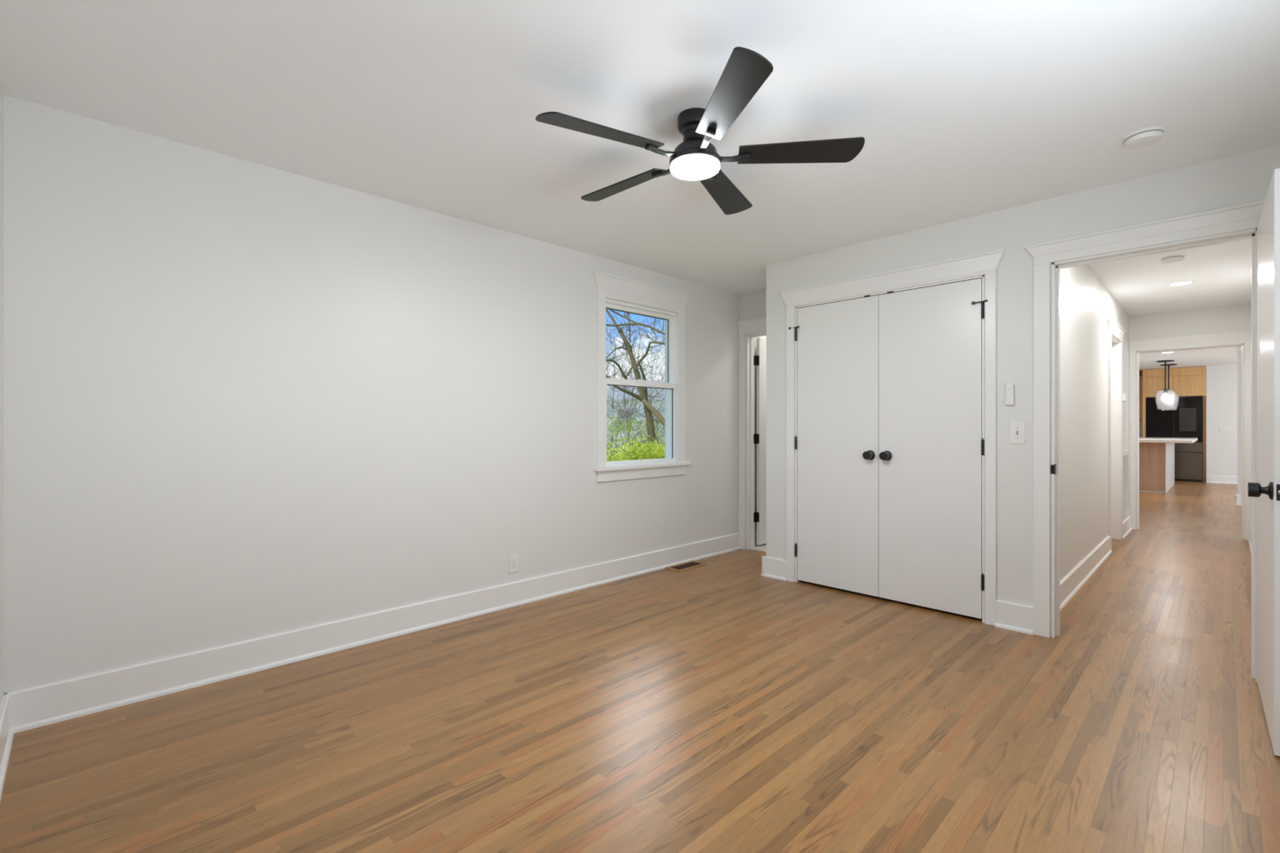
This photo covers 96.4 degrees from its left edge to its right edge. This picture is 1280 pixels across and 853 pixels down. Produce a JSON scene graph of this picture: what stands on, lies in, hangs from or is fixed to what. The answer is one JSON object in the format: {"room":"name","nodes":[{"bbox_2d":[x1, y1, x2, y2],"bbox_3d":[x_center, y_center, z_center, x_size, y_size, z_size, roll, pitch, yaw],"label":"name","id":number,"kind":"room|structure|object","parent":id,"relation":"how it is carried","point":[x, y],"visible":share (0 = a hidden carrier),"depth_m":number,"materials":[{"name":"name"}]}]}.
{"room":"empty bedroom","nodes":[
{"label":"empty bedroom","id":0,"kind":"room"},
{"bbox_2d":[0,79,4,706],"bbox_3d":[-1.187,-0.048,0.838,0.120,2.415,3.920,0,0,-44],"label":"wall","id":1,"kind":"structure","parent":0,"point":[2,95],"depth_m":2.11,"materials":[{"name":"paint"}]},
{"bbox_2d":[0,693,14,801],"bbox_3d":[-1.131,1.085,0.887,0.029,0.150,3.610,0,0,-44],"label":"baseboard","id":2,"kind":"structure","parent":1,"relation":"attached to","point":[6,734],"depth_m":2.01,"materials":[{"name":"paint"}]},
{"bbox_2d":[4,94,766,693],"bbox_3d":[-0.178,-0.048,4.464,6.700,2.415,0.160,0,0,-44],"label":"wall","id":3,"kind":"structure","parent":0,"point":[244,400],"depth_m":2.78,"materials":[{"name":"paint"}]},
{"bbox_2d":[4,533,740,733],"bbox_3d":[-0.719,1.085,3.801,4.700,0.150,0.029,0,0,-44],"label":"baseboard","id":4,"kind":"structure","parent":3,"relation":"attached to","point":[35,707],"depth_m":2.85,"materials":[{"name":"paint"}]},
{"bbox_2d":[508,553,518,573],"bbox_3d":[-0.819,0.889,3.716,0.070,0.118,0.009,0,0,-44],"label":"wall outlet","id":5,"kind":"object","parent":3,"relation":"attached to","point":[513,558],"visible":1,"depth_m":3.71,"materials":[{"name":"white plastic"}]},
{"bbox_2d":[591,271,691,482],"bbox_3d":[-0.011,-0.361,4.635,1.122,1.538,0.270,0,0,-44],"label":"window","id":6,"kind":"structure","parent":3,"relation":"in","point":[608,286],"depth_m":4.57,"materials":[{"name":"paint"}]},
{"bbox_2d":[0,480,1279,852],"bbox_3d":[6.294,1.215,5.829,18.050,0.130,8.000,0,0,-44],"label":"floor","id":7,"kind":"structure","parent":0,"point":[721,705],"depth_m":2.16,"materials":[{"name":"brown wood"}]},
{"bbox_2d":[664,560,706,571],"bbox_3d":[0.383,1.157,4.748,0.350,0.007,0.160,0,0,-44],"label":"floor vent","id":8,"kind":"object","parent":7,"relation":"in","point":[691,564],"visible":1,"depth_m":4.74,"materials":[{"name":"brown wood"}]},
{"bbox_2d":[1138,437,1197,493],"bbox_3d":[9.677,0.694,11.048,2.810,0.932,1.492,0,0,-44],"label":"kitchen island","id":9,"kind":"object","parent":7,"relation":"on","point":[1156,455],"visible":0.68,"depth_m":10.10,"materials":[{"name":"brown wood"}]},
{"bbox_2d":[1138,437,1197,443],"bbox_3d":[9.677,0.253,11.048,2.810,0.050,1.492,0,0,-44],"label":"island countertop","id":10,"kind":"structure","parent":9,"relation":"on","point":[1170,440],"depth_m":9.99,"materials":[{"name":"white stone"}]},
{"bbox_2d":[1146,395,1202,482],"bbox_3d":[11.653,0.264,12.481,0.702,1.792,0.885,0,0,-44],"label":"refrigerator","id":11,"kind":"object","parent":7,"relation":"on","point":[1185,421],"visible":0.52,"depth_m":12.12,"materials":[{"name":"black metal"}]},
{"bbox_2d":[1142,366,1206,482],"bbox_3d":[11.651,-0.044,12.484,0.720,2.408,0.992,0,0,-44],"label":"tall cabinet","id":12,"kind":"object","parent":7,"relation":"on","point":[1184,381],"visible":0.77,"depth_m":12.13,"materials":[{"name":"brown wood"}]},
{"bbox_2d":[0,0,1279,371],"bbox_3d":[6.294,-1.347,5.829,18.050,0.185,8.000,0,0,-44],"label":"ceiling","id":13,"kind":"structure","parent":0,"point":[962,109],"depth_m":2.19,"materials":[{"name":"paint"}]},
{"bbox_2d":[535,46,865,214],"bbox_3d":[0.189,-1.145,2.358,1.263,0.220,1.213,0,0,-44],"label":"ceiling fan","id":14,"kind":"object","parent":13,"relation":"hanging from","point":[745,71],"visible":1,"depth_m":2.24,"materials":[{"name":"black metal"}]},
{"bbox_2d":[670,154,719,180],"bbox_3d":[0.223,-1.047,2.321,0.200,0.024,0.200,0,0,-44],"label":"diffuser","id":15,"kind":"object","parent":14,"relation":"attached to","point":[683,166],"depth_m":2.28,"materials":[{"name":"white glass"}]},
{"bbox_2d":[1122,126,1164,149],"bbox_3d":[2.169,-1.236,2.466,0.138,0.039,0.138,0,0,-44],"label":"smoke detector","id":16,"kind":"object","parent":13,"relation":"attached to","point":[1145,137],"visible":1,"depth_m":2.44,"materials":[{"name":"white plastic"}]},
{"bbox_2d":[1155,360,1176,409],"bbox_3d":[10.021,-0.792,10.918,0.292,0.925,0.300,0,0,-44],"label":"pendant lamp","id":17,"kind":"object","parent":13,"relation":"hanging from","point":[1165,398],"visible":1,"depth_m":10.84,"materials":[{"name":"glass"}]},
{"bbox_2d":[1160,364,1178,410],"bbox_3d":[10.678,-0.792,11.562,0.292,0.925,0.300,0,0,-44],"label":"pendant lamp","id":18,"kind":"object","parent":13,"relation":"hanging from","point":[1168,365],"visible":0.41,"depth_m":11.53,"materials":[{"name":"black metal"}]},
{"bbox_2d":[1160,254,1185,263],"bbox_3d":[3.948,-1.236,4.243,0.134,0.039,0.134,0,0,-44],"label":"smoke detector","id":19,"kind":"object","parent":13,"relation":"attached to","point":[1175,258],"visible":1,"depth_m":4.21,"materials":[{"name":"white plastic"}]},
{"bbox_2d":[1167,280,1194,285],"bbox_3d":[4.726,-1.252,5.007,0.174,0.006,0.174,0,0,-44],"label":"recessed light","id":20,"kind":"object","parent":13,"relation":"in","point":[1181,282],"visible":1,"depth_m":4.99,"materials":[{"name":"white plastic"}]},
{"bbox_2d":[1169,281,1191,285],"bbox_3d":[4.726,-1.253,5.007,0.144,0.004,0.144,0,0,-44],"label":"diffuser","id":21,"kind":"object","parent":20,"relation":"attached to","point":[1176,283],"depth_m":5.01,"materials":[{"name":"white"}]},
{"bbox_2d":[739,289,766,320],"bbox_3d":[1.819,-0.048,4.656,0.120,2.415,2.365,0,0,-44],"label":"wall","id":22,"kind":"structure","parent":0,"point":[753,305],"depth_m":5.35,"materials":[{"name":"paint"}]},
{"bbox_2d":[737,316,766,549],"bbox_3d":[1.236,0.082,5.224,0.156,2.157,0.745,0,0,-44],"label":"trim","id":23,"kind":"structure","parent":22,"relation":"attached to","point":[750,329],"depth_m":5.41,"materials":[{"name":"paint"}]},
{"bbox_2d":[753,337,766,545],"bbox_3d":[1.331,0.140,5.680,0.682,1.984,0.035,0,0,-44],"label":"door","id":24,"kind":"structure","parent":22,"relation":"in","point":[760,360],"depth_m":5.49,"materials":[{"name":"paint"}]},
{"bbox_2d":[766,144,1279,637],"bbox_3d":[2.325,-0.048,3.655,0.800,2.415,3.019,0,0,-44],"label":"wall","id":25,"kind":"structure","parent":0,"point":[1245,178],"depth_m":3.27,"materials":[{"name":"paint"}]},
{"bbox_2d":[760,555,786,581],"bbox_3d":[1.263,1.085,4.617,0.689,0.150,0.216,0,0,-44],"label":"baseboard","id":26,"kind":"structure","parent":25,"relation":"attached to","point":[771,567],"depth_m":4.38,"materials":[{"name":"paint"}]},
{"bbox_2d":[788,295,879,596],"bbox_3d":[1.350,0.131,4.056,0.098,2.018,0.667,0,0,-44],"label":"door","id":27,"kind":"structure","parent":25,"relation":"in","point":[838,342],"depth_m":4.03,"materials":[{"name":"paint"}]},
{"bbox_2d":[779,248,1004,626],"bbox_3d":[1.627,0.071,3.859,0.161,2.177,1.466,0,0,-44],"label":"trim","id":28,"kind":"structure","parent":25,"relation":"attached to","point":[984,266],"depth_m":3.56,"materials":[{"name":"paint"}]},
{"bbox_2d":[879,278,987,618],"bbox_3d":[1.812,0.131,3.585,0.098,2.018,0.647,0,0,-44],"label":"door","id":29,"kind":"structure","parent":25,"relation":"in","point":[931,446],"depth_m":3.59,"materials":[{"name":"paint"}]},
{"bbox_2d":[1004,382,1013,404],"bbox_3d":[2.118,-0.185,3.279,0.022,0.125,0.042,0,0,-44],"label":"remote","id":30,"kind":"object","parent":25,"relation":"attached to","point":[1009,400],"visible":1,"depth_m":3.27,"materials":[{"name":"white plastic"}]},
{"bbox_2d":[995,600,1033,635],"bbox_3d":[2.131,1.085,3.261,0.029,0.150,0.185,0,0,-44],"label":"baseboard","id":31,"kind":"structure","parent":25,"relation":"attached to","point":[1016,617],"depth_m":3.26,"materials":[{"name":"paint"}]},
{"bbox_2d":[1009,421,1025,444],"bbox_3d":[2.144,0.035,3.255,0.019,0.126,0.077,0,0,-44],"label":"light switch","id":32,"kind":"object","parent":25,"relation":"attached to","point":[1017,428],"visible":1,"depth_m":3.26,"materials":[{"name":"white plastic"}]},
{"bbox_2d":[1024,200,1265,682],"bbox_3d":[2.565,0.074,2.905,0.163,2.172,1.010,0,0,-44],"label":"trim","id":33,"kind":"structure","parent":25,"relation":"attached to","point":[1239,222],"depth_m":3.14,"materials":[{"name":"paint"}]},
{"bbox_2d":[1247,168,1279,756],"bbox_3d":[2.518,0.125,2.285,0.155,2.054,0.835,0,0,44],"label":"door","id":34,"kind":"structure","parent":25,"relation":"in","point":[1267,487],"depth_m":2.13,"materials":[{"name":"paint"}]},
{"bbox_2d":[1059,265,1128,581],"bbox_3d":[3.919,-0.048,4.976,4.675,2.415,0.120,0,0,-44],"label":"wall","id":35,"kind":"structure","parent":0,"point":[1086,305],"depth_m":4.39,"materials":[{"name":"paint"}]},
{"bbox_2d":[1059,515,1132,611],"bbox_3d":[3.929,1.085,4.881,4.555,0.150,0.029,0,0,-44],"label":"baseboard","id":36,"kind":"structure","parent":35,"relation":"attached to","point":[1075,580],"depth_m":4.32,"materials":[{"name":"paint"}]},
{"bbox_2d":[1107,318,1125,551],"bbox_3d":[4.622,0.085,5.641,0.968,2.150,0.156,0,0,-44],"label":"trim","id":37,"kind":"structure","parent":35,"relation":"attached to","point":[1116,333],"depth_m":5.87,"materials":[{"name":"paint"}]},
{"bbox_2d":[1122,392,1126,402],"bbox_3d":[5.097,-0.305,6.027,0.140,0.100,0.030,0,0,-44],"label":"thermostat","id":38,"kind":"object","parent":35,"relation":"attached to","point":[1124,395],"visible":0.74,"depth_m":5.98,"materials":[{"name":"white plastic"}]},
{"bbox_2d":[1122,449,1128,518],"bbox_3d":[5.226,0.610,6.168,0.580,0.700,0.010,0,0,-44],"label":"air vent","id":39,"kind":"object","parent":35,"relation":"in","point":[1125,453],"visible":0.74,"depth_m":6.20,"materials":[{"name":"white plastic"}]},
{"bbox_2d":[1128,302,1251,540],"bbox_3d":[6.248,-0.048,5.854,0.120,2.415,7.600,0,0,-44],"label":"wall","id":40,"kind":"structure","parent":0,"point":[1234,317],"depth_m":6.15,"materials":[{"name":"paint"}]},
{"bbox_2d":[1128,331,1251,540],"bbox_3d":[5.907,0.098,6.177,0.156,2.125,0.959,0,0,-44],"label":"trim","id":41,"kind":"structure","parent":40,"relation":"attached to","point":[1233,339],"depth_m":6.02,"materials":[{"name":"paint"}]},
{"bbox_2d":[1206,364,1237,476],"bbox_3d":[13.499,-0.048,10.623,0.750,2.415,4.246,0,0,-44],"label":"wall","id":42,"kind":"structure","parent":0,"point":[1221,380],"depth_m":11.71,"materials":[{"name":"paint"}]},
{"bbox_2d":[1206,475,1237,484],"bbox_3d":[13.221,1.085,10.350,0.029,0.150,4.246,0,0,-44],"label":"baseboard","id":43,"kind":"structure","parent":42,"relation":"attached to","point":[1210,478],"depth_m":11.70,"materials":[{"name":"paint"}]},
{"bbox_2d":[1237,346,1241,494],"bbox_3d":[10.234,-0.048,7.140,0.130,2.415,3.850,0,0,-44],"label":"wall partition","id":44,"kind":"structure","parent":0,"point":[1239,353],"depth_m":8.45,"materials":[{"name":"paint"}]},
{"bbox_2d":[1234,493,1241,505],"bbox_3d":[10.227,1.085,7.153,0.197,0.150,3.879,0,0,-44],"label":"baseboard","id":45,"kind":"structure","parent":44,"relation":"attached to","point":[1237,497],"depth_m":8.45,"materials":[{"name":"paint"}]},
{"bbox_2d":[1235,346,1241,351],"bbox_3d":[8.974,-1.140,8.302,0.040,0.060,0.475,0,0,-44],"label":"trim","id":46,"kind":"structure","parent":44,"relation":"attached to","point":[1237,348],"depth_m":8.44,"materials":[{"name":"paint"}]},
{"bbox_3d":[4.670,-0.048,4.211,4.675,2.415,0.120,0,0,-44],"label":"wall","id":47,"kind":"structure","parent":0,"visible":0},
{"bbox_2d":[1248,526,1251,554],"bbox_3d":[4.570,1.085,4.217,4.540,0.150,0.029,0,0,-44],"label":"baseboard","id":48,"kind":"structure","parent":47,"relation":"attached to","point":[1250,539],"depth_m":5.59,"materials":[{"name":"paint"}]},
{"bbox_3d":[11.192,-0.048,13.616,0.150,2.415,3.450,0,0,-44],"label":"wall","id":49,"kind":"structure","parent":0,"visible":0},
{"bbox_2d":[1138,418,1142,436],"bbox_3d":[11.102,0.035,13.593,0.010,0.410,1.356,0,0,-44],"label":"backsplash","id":50,"kind":"structure","parent":49,"relation":"attached to","point":[1140,420],"depth_m":13.16,"materials":[{"name":"white tile"}]},
{"bbox_2d":[1138,370,1142,418],"bbox_3d":[10.968,-0.710,13.462,0.355,1.080,1.356,0,0,-44],"label":"upper cabinet","id":51,"kind":"object","parent":49,"relation":"attached to","point":[1140,373],"visible":0.02,"depth_m":12.89,"materials":[{"name":"brown wood"}]},
{"label":"outside","id":52,"kind":"structure","parent":0,"visible":0},
{"bbox_3d":[-7.875,1.960,43.706,110.000,0.200,66.590,0,0,-44],"label":"ground","id":53,"kind":"structure","parent":52,"visible":0},
{"bbox_2d":[605,320,634,446],"bbox_3d":[-1.420,-1.433,23.140,2.711,6.594,2.982,0,0,-13],"label":"sapling","id":54,"kind":"object","parent":53,"relation":"on","point":[610,321],"visible":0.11,"depth_m":23.05,"materials":[{"name":"brown plant"}]},
{"bbox_2d":[605,347,638,444],"bbox_3d":[-1.416,-1.329,31.091,3.185,6.387,2.687,0,0,-33],"label":"sapling","id":55,"kind":"object","parent":53,"relation":"on","point":[612,348],"visible":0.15,"depth_m":31.06,"materials":[{"name":"plant"}]},
{"bbox_2d":[606,349,639,444],"bbox_3d":[-1.248,-1.206,27.808,3.050,6.137,3.330,0,0,14],"label":"sapling","id":56,"kind":"object","parent":53,"relation":"on","point":[619,349],"visible":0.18,"depth_m":28.07,"materials":[{"name":"plant"}]},
{"bbox_2d":[605,328,649,461],"bbox_3d":[-0.996,-1.057,23.735,3.173,5.841,2.930,0,0,-31],"label":"sapling","id":57,"kind":"object","parent":53,"relation":"on","point":[637,328],"visible":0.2,"depth_m":23.53,"materials":[{"name":"brown plant"}]},
{"bbox_2d":[605,311,655,455],"bbox_3d":[-1.042,-0.731,14.276,2.877,5.190,3.284,0,0,37],"label":"sapling","id":58,"kind":"object","parent":53,"relation":"on","point":[610,312],"visible":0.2,"depth_m":13.88,"materials":[{"name":"brown plant"}]},
{"bbox_2d":[605,328,661,448],"bbox_3d":[-0.467,-0.977,20.123,3.341,5.681,2.917,0,0,5],"label":"sapling","id":59,"kind":"object","parent":53,"relation":"on","point":[607,329],"visible":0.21,"depth_m":20.14,"materials":[{"name":"brown plant"}]},
{"bbox_2d":[605,308,664,450],"bbox_3d":[0.003,-0.780,11.887,2.144,5.380,2.954,0,0,-44],"label":"tree","id":60,"kind":"object","parent":53,"relation":"on","point":[643,397],"visible":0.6,"depth_m":11.95,"materials":[{"name":"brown plant"}]},
{"bbox_2d":[605,312,664,452],"bbox_3d":[0.294,-0.907,16.024,3.105,5.543,3.210,0,0,-10],"label":"sapling","id":61,"kind":"object","parent":53,"relation":"on","point":[647,331],"visible":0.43,"depth_m":16.24,"materials":[{"name":"plant"}]},
{"bbox_2d":[605,311,664,460],"bbox_3d":[-0.539,-0.967,17.193,3.567,5.656,2.952,0,0,-9],"label":"sapling","id":62,"kind":"object","parent":53,"relation":"on","point":[612,406],"visible":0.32,"depth_m":16.91,"materials":[{"name":"plant"}]},
{"bbox_2d":[606,362,663,461],"bbox_3d":[-0.777,0.098,13.736,2.940,3.535,2.342,0,0,-3],"label":"shrub","id":63,"kind":"object","parent":53,"relation":"on","point":[615,424],"visible":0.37,"depth_m":13.51,"materials":[{"name":"green plant"}]},
{"bbox_2d":[606,391,663,462],"bbox_3d":[-0.444,0.637,8.654,1.636,2.455,1.840,0,0,-23],"label":"shrub","id":64,"kind":"object","parent":53,"relation":"on","point":[617,391],"visible":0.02,"depth_m":8.50,"materials":[{"name":"green plant"}]},
{"bbox_2d":[606,418,664,462],"bbox_3d":[0.339,0.840,8.064,2.124,2.051,1.886,0,0,-44],"label":"shrub","id":65,"kind":"object","parent":53,"relation":"on","point":[644,446],"visible":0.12,"depth_m":7.96,"materials":[{"name":"green plant"}]},
{"bbox_2d":[606,381,664,450],"bbox_3d":[-0.672,-0.940,47.500,15.000,5.600,8.000,0,0,0],"label":"house","id":66,"kind":"structure","parent":53,"relation":"on","point":[635,388],"depth_m":44.00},
{"bbox_2d":[606,337,664,449],"bbox_3d":[-0.546,-0.269,14.722,3.056,4.266,2.982,0,0,10],"label":"sapling","id":67,"kind":"object","parent":53,"relation":"on","point":[628,396],"visible":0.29,"depth_m":14.63,"materials":[{"name":"brown plant"}]},
{"bbox_2d":[606,405,664,461],"bbox_3d":[-0.164,0.707,8.052,2.074,2.317,2.085,0,0,-15],"label":"shrub","id":68,"kind":"object","parent":53,"relation":"on","point":[614,455],"visible":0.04,"depth_m":8.20,"materials":[{"name":"green plant"}]},
{"bbox_2d":[606,388,664,449],"bbox_3d":[-0.043,0.367,14.706,2.988,2.999,2.451,0,0,-34],"label":"shrub","id":69,"kind":"object","parent":53,"relation":"on","point":[632,421],"visible":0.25,"depth_m":14.49,"materials":[{"name":"green plant"}]},
{"bbox_2d":[606,394,664,454],"bbox_3d":[0.502,0.475,13.075,2.499,2.779,2.958,0,0,-19],"label":"shrub","id":70,"kind":"object","parent":53,"relation":"on","point":[619,394],"visible":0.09,"depth_m":12.77,"materials":[{"name":"green plant"}]},
{"bbox_2d":[606,413,664,459],"bbox_3d":[0.160,0.796,9.968,2.006,2.135,1.769,0,0,-23],"label":"shrub","id":71,"kind":"object","parent":53,"relation":"on","point":[628,443],"visible":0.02,"depth_m":9.89,"materials":[{"name":"green plant"}]},
{"bbox_2d":[607,334,664,448],"bbox_3d":[0.004,-0.516,16.967,3.453,4.759,2.543,0,0,7],"label":"sapling","id":72,"kind":"object","parent":53,"relation":"on","point":[654,392],"visible":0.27,"depth_m":16.91,"materials":[{"name":"brown plant"}]},
{"bbox_2d":[608,318,664,441],"bbox_3d":[0.082,-1.324,22.066,2.967,6.375,3.117,0,0,19],"label":"sapling","id":73,"kind":"object","parent":53,"relation":"on","point":[624,318],"visible":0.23,"depth_m":21.97,"materials":[{"name":"brown plant"}]},
{"bbox_2d":[610,414,663,461],"bbox_3d":[0.165,0.813,8.989,1.667,2.103,2.604,0,0,39],"label":"shrub","id":74,"kind":"object","parent":53,"relation":"on","point":[634,445],"visible":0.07,"depth_m":8.59,"materials":[{"name":"green plant"}]},
{"bbox_2d":[611,335,664,440],"bbox_3d":[0.518,-0.789,18.229,3.528,5.303,2.655,0,0,-39],"label":"sapling","id":75,"kind":"object","parent":53,"relation":"on","point":[611,335],"visible":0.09,"depth_m":18.30,"materials":[{"name":"brown plant"}]},
{"bbox_2d":[611,324,664,444],"bbox_3d":[-0.065,-1.449,25.966,2.852,6.622,3.430,0,0,-22],"label":"sapling","id":76,"kind":"object","parent":53,"relation":"on","point":[657,325],"visible":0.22,"depth_m":25.95,"materials":[{"name":"plant"}]},
{"bbox_2d":[618,323,664,439],"bbox_3d":[0.747,-1.619,27.337,2.795,6.961,3.254,0,0,-35],"label":"sapling","id":77,"kind":"object","parent":53,"relation":"on","point":[652,323],"visible":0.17,"depth_m":27.33,"materials":[{"name":"brown plant"}]},
{"bbox_2d":[622,318,664,445],"bbox_3d":[0.695,-0.961,18.501,3.095,5.651,2.640,0,0,23],"label":"sapling","id":78,"kind":"object","parent":53,"relation":"on","point":[657,318],"visible":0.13,"depth_m":18.22,"materials":[{"name":"brown plant"}]},
{"bbox_2d":[637,337,664,437],"bbox_3d":[0.571,-1.529,29.701,2.784,6.785,3.343,0,0,27],"label":"sapling","id":79,"kind":"object","parent":53,"relation":"on","point":[642,337],"visible":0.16,"depth_m":29.68,"materials":[{"name":"brown plant"}]},
{"bbox_2d":[638,321,664,428],"bbox_3d":[1.496,-1.470,22.543,3.676,6.664,2.606,0,0,24],"label":"sapling","id":80,"kind":"object","parent":53,"relation":"on","point":[659,322],"visible":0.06,"depth_m":22.62,"materials":[{"name":"plant"}]},
{"bbox_2d":[647,327,664,440],"bbox_3d":[1.601,-1.009,15.324,3.023,5.749,3.196,0,0,7],"label":"sapling","id":81,"kind":"object","parent":53,"relation":"on","point":[663,327],"visible":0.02,"depth_m":15.60,"materials":[{"name":"plant"}]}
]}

